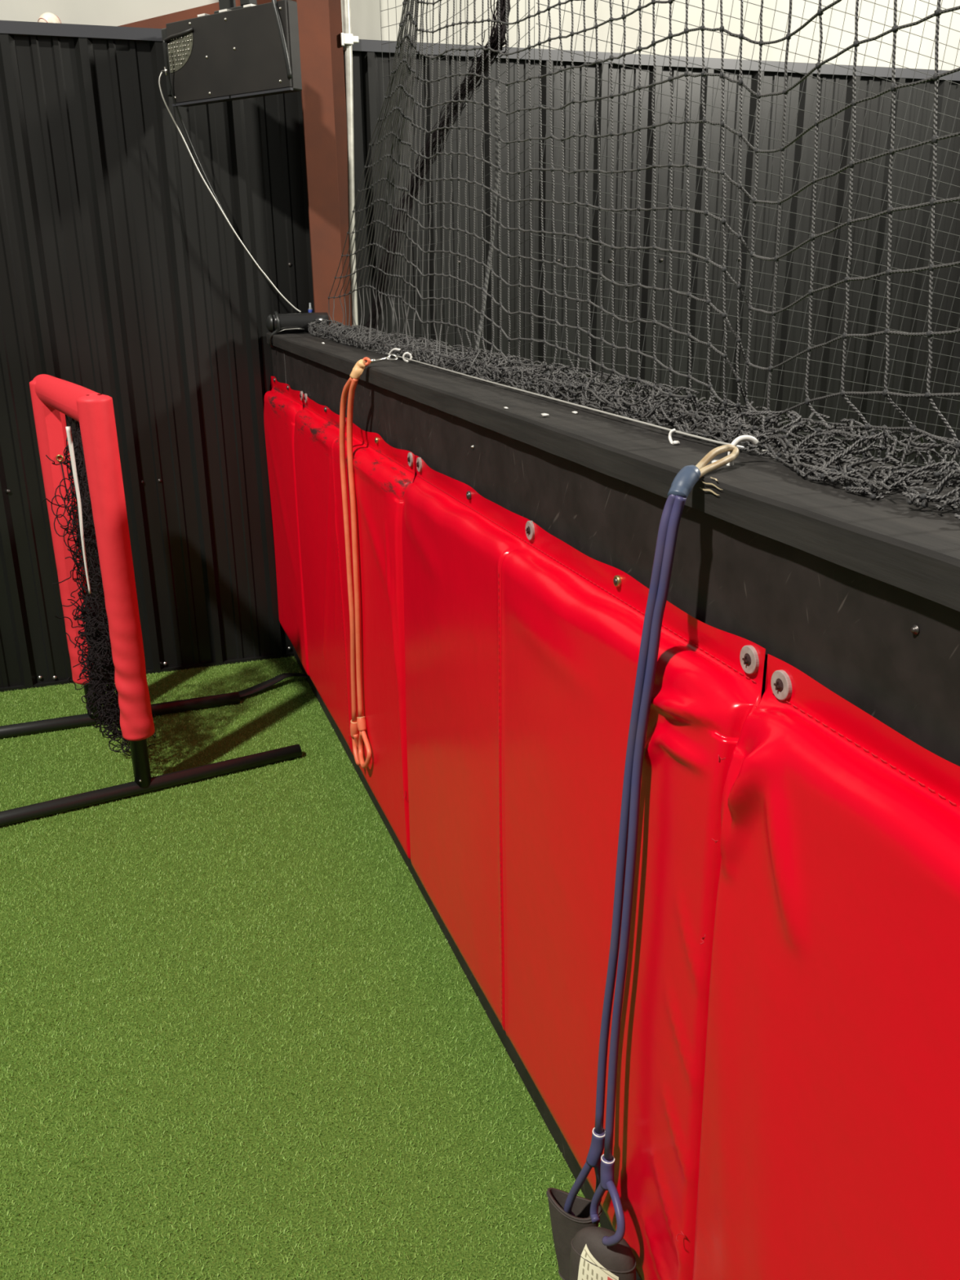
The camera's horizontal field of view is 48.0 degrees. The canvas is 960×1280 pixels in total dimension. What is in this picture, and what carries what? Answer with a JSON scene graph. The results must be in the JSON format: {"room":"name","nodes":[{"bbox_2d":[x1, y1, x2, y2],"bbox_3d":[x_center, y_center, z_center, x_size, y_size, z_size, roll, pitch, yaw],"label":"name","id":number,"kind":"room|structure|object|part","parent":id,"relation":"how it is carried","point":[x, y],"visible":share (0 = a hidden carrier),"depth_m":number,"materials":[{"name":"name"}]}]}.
{"room":"sports facility","nodes":[
{"label":"sports facility","id":0,"kind":"room"},
{"bbox_2d":[0,656,600,1279],"bbox_3d":[0.672,0.935,1.942,7.400,0.050,6.060,-7,20,-18],"label":"floor","id":1,"kind":"structure","parent":0,"point":[490,1186],"depth_m":2.20,"materials":[{"name":"green carpet"}]},
{"bbox_2d":[0,373,302,826],"bbox_3d":[-1.413,-0.157,3.272,1.497,1.199,0.785,-11,21,-26],"label":"frame","id":2,"kind":"object","parent":1,"relation":"on","point":[91,653],"visible":1,"depth_m":3.23,"materials":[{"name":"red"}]},
{"bbox_3d":[-1.359,-0.252,3.607,0.049,1.100,0.048,-7,20,-18],"label":"post","id":3,"kind":"part","parent":2,"relation":"part of","materials":[{"name":"black metal"}]},
{"bbox_3d":[-1.032,-0.082,3.101,0.049,1.100,0.048,-7,20,-18],"label":"post","id":4,"kind":"part","parent":2,"relation":"part of","materials":[{"name":"black metal"}]},
{"bbox_2d":[238,672,307,697],"bbox_3d":[-0.788,0.162,4.083,0.325,0.024,0.067,-15,24,-36],"label":"strap","id":5,"kind":"object","parent":1,"relation":"on","point":[268,683],"visible":0.93,"depth_m":4.07,"materials":[{"name":"black"}]},
{"bbox_2d":[0,655,599,1279],"bbox_3d":[-1.235,0.829,2.238,2.410,0.006,4.106,-7,20,-18],"label":"artificial turf","id":6,"kind":"object","parent":1,"relation":"on","point":[276,660],"visible":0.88,"depth_m":2.41,"materials":[{"name":"green plastic"}]},
{"bbox_2d":[295,0,351,327],"bbox_3d":[-0.543,-1.547,3.895,0.166,3.400,0.082,-7,20,-18],"label":"steel column","id":7,"kind":"structure","parent":1,"relation":"on","point":[319,21],"depth_m":3.80,"materials":[{"name":"brown metal"}]},
{"bbox_2d":[340,0,359,327],"bbox_3d":[-0.459,-1.707,3.896,0.076,3.100,0.038,-7,20,-18],"label":"conduit","id":8,"kind":"object","parent":7,"relation":"attached to","point":[347,39],"visible":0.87,"depth_m":3.85,"materials":[{"name":"white plastic"}]},
{"bbox_2d":[0,33,959,688],"bbox_3d":[-0.226,-1.074,4.275,6.610,2.250,0.056,-7,20,-18],"label":"wall","id":9,"kind":"structure","parent":0,"point":[123,278],"depth_m":4.13,"materials":[{"name":"black paint"}]},
{"bbox_2d":[0,652,293,692],"bbox_3d":[-0.202,-0.012,4.627,6.700,0.012,0.020,-7,20,-18],"label":"trim","id":10,"kind":"structure","parent":9,"relation":"attached to","point":[289,654],"depth_m":4.30,"materials":[{"name":"black paint"}]},
{"bbox_2d":[160,0,302,106],"bbox_3d":[-0.804,-1.907,3.434,0.588,0.333,0.079,12,23,33],"label":"speaker","id":11,"kind":"object","parent":9,"relation":"attached to","point":[250,49],"visible":1,"depth_m":3.40,"materials":[{"name":"grey metal"}]},
{"bbox_3d":[-0.979,-1.919,3.521,0.116,0.093,0.005,12,23,33],"label":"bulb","id":12,"kind":"part","parent":11,"relation":"part of","materials":[{"name":"silver metal"}]},
{"bbox_3d":[-0.976,-1.921,3.522,0.125,0.106,0.002,12,23,33],"label":"perforated plate","id":13,"kind":"part","parent":11,"relation":"part of","materials":[{"name":"silver metal"}]},
{"bbox_2d":[158,71,301,312],"bbox_3d":[-0.859,-1.534,3.741,0.423,0.770,0.027,-7,20,-18],"label":"cable","id":14,"kind":"object","parent":11,"relation":"hanging from","point":[161,73],"visible":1,"depth_m":3.72,"materials":[{"name":"silver metal"}]},
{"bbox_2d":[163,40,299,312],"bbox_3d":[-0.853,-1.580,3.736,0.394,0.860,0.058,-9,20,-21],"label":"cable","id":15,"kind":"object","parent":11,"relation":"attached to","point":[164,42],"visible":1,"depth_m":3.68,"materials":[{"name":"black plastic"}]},
{"bbox_2d":[0,20,959,81],"bbox_3d":[-0.218,-2.151,3.932,6.750,0.037,0.099,-7,20,-18],"label":"trim","id":16,"kind":"structure","parent":9,"relation":"attached to","point":[15,28],"depth_m":4.03,"materials":[{"name":"grey metal"}]},
{"bbox_2d":[37,12,61,23],"bbox_3d":[-1.415,-2.023,3.543,0.074,0.072,0.074,-7,20,-18],"label":"baseball","id":17,"kind":"object","parent":16,"relation":"on","point":[47,17],"visible":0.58,"depth_m":3.51,"materials":[{"name":"white leather"}]},
{"bbox_2d":[0,0,959,70],"bbox_3d":[-0.247,-2.967,3.706,6.750,1.800,0.034,-7,20,-18],"label":"wall","id":18,"kind":"structure","parent":0,"point":[365,14],"depth_m":4.25,"materials":[{"name":"white paint"}]},
{"bbox_2d":[120,0,295,28],"bbox_3d":[-0.937,-2.082,3.726,0.750,0.388,0.072,-7,20,-18],"label":"beam","id":19,"kind":"structure","parent":18,"relation":"attached to","point":[158,22],"depth_m":3.65,"materials":[{"name":"red metal"}]},
{"bbox_2d":[271,346,959,1279],"bbox_3d":[0.296,0.378,1.583,0.210,1.246,6.000,-7,20,-18],"label":"wall","id":20,"kind":"structure","parent":0,"point":[892,652],"depth_m":1.20,"materials":[{"name":"grey"}]},
{"bbox_2d":[263,376,310,676],"bbox_3d":[-0.696,-0.433,3.922,0.055,0.984,0.664,-7,20,-18],"label":"pad","id":21,"kind":"object","parent":20,"relation":"attached to","point":[282,403],"visible":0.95,"depth_m":3.83,"materials":[{"name":"red leather"}]},
{"bbox_2d":[299,391,302,400],"bbox_3d":[-0.581,-0.792,3.497,0.009,0.030,0.030,-7,20,-18],"label":"washer","id":22,"kind":"object","parent":21,"relation":"in","point":[300,392],"depth_m":3.49,"materials":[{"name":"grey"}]},
{"bbox_2d":[293,393,414,859],"bbox_3d":[-0.372,-0.129,3.026,0.058,0.984,1.330,-7,20,-18],"label":"pad","id":23,"kind":"object","parent":20,"relation":"attached to","point":[383,472],"visible":0.89,"depth_m":2.77,"materials":[{"name":"red leather"}]},
{"bbox_2d":[303,393,306,403],"bbox_3d":[-0.556,-0.770,3.429,0.009,0.030,0.030,-7,20,-18],"label":"washer","id":24,"kind":"object","parent":23,"relation":"in","point":[305,394],"depth_m":3.42,"materials":[{"name":"grey metal"}]},
{"bbox_2d":[407,452,413,466],"bbox_3d":[-0.149,-0.388,2.316,0.006,0.030,0.030,-7,20,-18],"label":"washer","id":25,"kind":"object","parent":23,"relation":"in","point":[410,455],"depth_m":2.31,"materials":[{"name":"grey metal"}]},
{"bbox_2d":[401,454,765,1279],"bbox_3d":[0.065,0.277,1.837,0.066,0.981,1.333,-7,20,-17],"label":"pad","id":26,"kind":"object","parent":20,"relation":"attached to","point":[522,646],"visible":0.94,"depth_m":1.55,"materials":[{"name":"red plastic"}]},
{"bbox_2d":[416,457,422,471],"bbox_3d":[-0.127,-0.367,2.254,0.006,0.030,0.030,-7,20,-18],"label":"washer","id":27,"kind":"object","parent":26,"relation":"in","point":[419,460],"depth_m":2.25,"materials":[{"name":"grey metal"}]},
{"bbox_2d":[525,520,534,540],"bbox_3d":[0.079,-0.172,1.689,0.006,0.030,0.030,-7,20,-18],"label":"washer","id":28,"kind":"object","parent":26,"relation":"in","point":[530,526],"depth_m":1.68,"materials":[{"name":"grey metal"}]},
{"bbox_2d":[739,644,759,674],"bbox_3d":[0.283,0.021,1.129,0.006,0.030,0.030,-7,20,-18],"label":"washer","id":29,"kind":"object","parent":26,"relation":"in","point":[748,654],"depth_m":1.12,"materials":[{"name":"grey metal"}]},
{"bbox_2d":[266,332,959,611],"bbox_3d":[0.289,-0.230,1.373,0.238,0.040,6.000,-7,20,-18],"label":"wall ledge","id":30,"kind":"object","parent":20,"relation":"on","point":[889,540],"visible":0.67,"depth_m":1.19,"materials":[{"name":"black wood"}]},
{"bbox_2d":[266,311,328,347],"bbox_3d":[-0.666,-1.134,3.925,0.224,0.128,0.086,-7,20,-18],"label":"roll","id":31,"kind":"object","parent":30,"relation":"on","point":[277,322],"visible":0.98,"depth_m":3.89,"materials":[{"name":"black"}]},
{"bbox_2d":[308,302,312,312],"bbox_3d":[-0.624,-1.220,3.966,0.017,0.043,0.017,-7,20,-18],"label":"plug","id":32,"kind":"object","parent":30,"relation":"on","point":[310,309],"visible":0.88,"depth_m":3.96,"materials":[{"name":"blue plastic"}]},
{"bbox_2d":[339,354,397,768],"bbox_3d":[-0.274,-0.169,2.757,0.141,1.095,0.152,-7,20,-18],"label":"band","id":33,"kind":"object","parent":30,"relation":"hanging from","point":[357,724],"visible":1,"depth_m":2.74,"materials":[{"name":"orange rubber"}]},
{"bbox_2d":[388,347,400,358],"bbox_3d":[-0.225,-0.711,2.708,0.032,0.044,0.052,-15,24,-35],"label":"hook","id":34,"kind":"object","parent":30,"relation":"attached to","point":[394,348],"visible":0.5,"depth_m":2.71,"materials":[{"name":"white metal"}]},
{"bbox_2d":[402,351,412,362],"bbox_3d":[-0.178,-0.692,2.635,0.025,0.025,0.006,2,19,7],"label":"screw eye","id":35,"kind":"object","parent":30,"relation":"attached to","point":[406,353],"visible":0.97,"depth_m":2.63,"materials":[{"name":"white metal"}]},
{"bbox_2d":[315,331,766,452],"bbox_3d":[-0.168,-0.689,2.643,0.041,0.010,3.051,-7,20,-18],"label":"wire","id":36,"kind":"object","parent":30,"relation":"on","point":[468,375],"visible":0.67,"depth_m":1.64,"materials":[{"name":"grey metal"}]},
{"bbox_2d":[541,413,548,417],"bbox_3d":[0.100,-0.342,1.637,0.009,0.005,0.020,-13,22,-31],"label":"chip","id":37,"kind":"object","parent":30,"relation":"on","point":[544,415],"visible":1,"depth_m":1.63,"materials":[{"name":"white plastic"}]},
{"bbox_2d":[307,0,959,519],"bbox_3d":[-0.015,-1.786,1.847,0.158,2.603,3.892,-7,20,-18],"label":"net","id":38,"kind":"object","parent":30,"relation":"on","point":[734,426],"visible":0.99,"depth_m":1.54,"materials":[{"name":"grey fabric"}]},
{"bbox_2d":[363,0,959,479],"bbox_3d":[1.440,-1.371,3.762,3.592,2.402,0.946,-7,20,-18],"label":"net","id":39,"kind":"object","parent":30,"relation":"attached to","point":[494,37],"visible":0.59,"depth_m":3.11,"materials":[{"name":"grey fabric"}]},
{"bbox_2d":[363,22,508,334],"bbox_3d":[-0.149,-1.325,3.277,0.123,0.849,0.844,-13,23,-32],"label":"net","id":40,"kind":"object","parent":39,"relation":"hanging from","point":[494,37],"depth_m":3.20,"materials":[{"name":"black fabric"}]},
{"bbox_3d":[-0.068,-1.183,3.206,0.021,2.350,0.814,-13,22,-31],"label":"panel","id":41,"kind":"part","parent":39,"relation":"part of","materials":[{"name":"grey fabric"}]},
{"bbox_2d":[475,86,499,360],"bbox_3d":[0.009,-1.064,2.798,0.025,0.683,0.128,12,23,33],"label":"hanging cord","id":42,"kind":"object","parent":39,"relation":"hanging from","point":[496,88],"visible":0.62,"depth_m":2.82,"materials":[{"name":"black fabric"}]},
{"bbox_2d":[668,428,679,444],"bbox_3d":[0.249,-0.259,1.383,0.010,0.023,0.030,-2,19,-3],"label":"hook","id":43,"kind":"object","parent":30,"relation":"on","point":[676,442],"visible":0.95,"depth_m":1.39,"materials":[{"name":"white metal"}]},
{"bbox_2d":[711,435,759,466],"bbox_3d":[0.292,-0.212,1.229,0.054,0.042,0.018,-2,19,-2],"label":"hook","id":44,"kind":"object","parent":30,"relation":"attached to","point":[754,441],"visible":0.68,"depth_m":1.23,"materials":[{"name":"white metal"}]},
{"bbox_2d":[546,444,738,1279],"bbox_3d":[0.181,0.388,1.372,0.211,1.253,0.159,4,20,13],"label":"band","id":45,"kind":"object","parent":44,"relation":"hanging from","point":[584,1250],"visible":1,"depth_m":1.38,"materials":[{"name":"blue rubber"}]},
{"bbox_2d":[692,653,959,1279],"bbox_3d":[0.481,0.678,0.657,0.074,0.982,1.320,-7,20,-18],"label":"pad","id":46,"kind":"object","parent":20,"relation":"attached to","point":[830,1137],"visible":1,"depth_m":0.99,"materials":[{"name":"red plastic"}]},
{"bbox_2d":[770,670,791,700],"bbox_3d":[0.302,0.045,1.079,0.006,0.030,0.030,-7,20,-18],"label":"washer","id":47,"kind":"object","parent":46,"relation":"in","point":[780,680],"depth_m":1.07,"materials":[{"name":"grey metal"}]}
]}

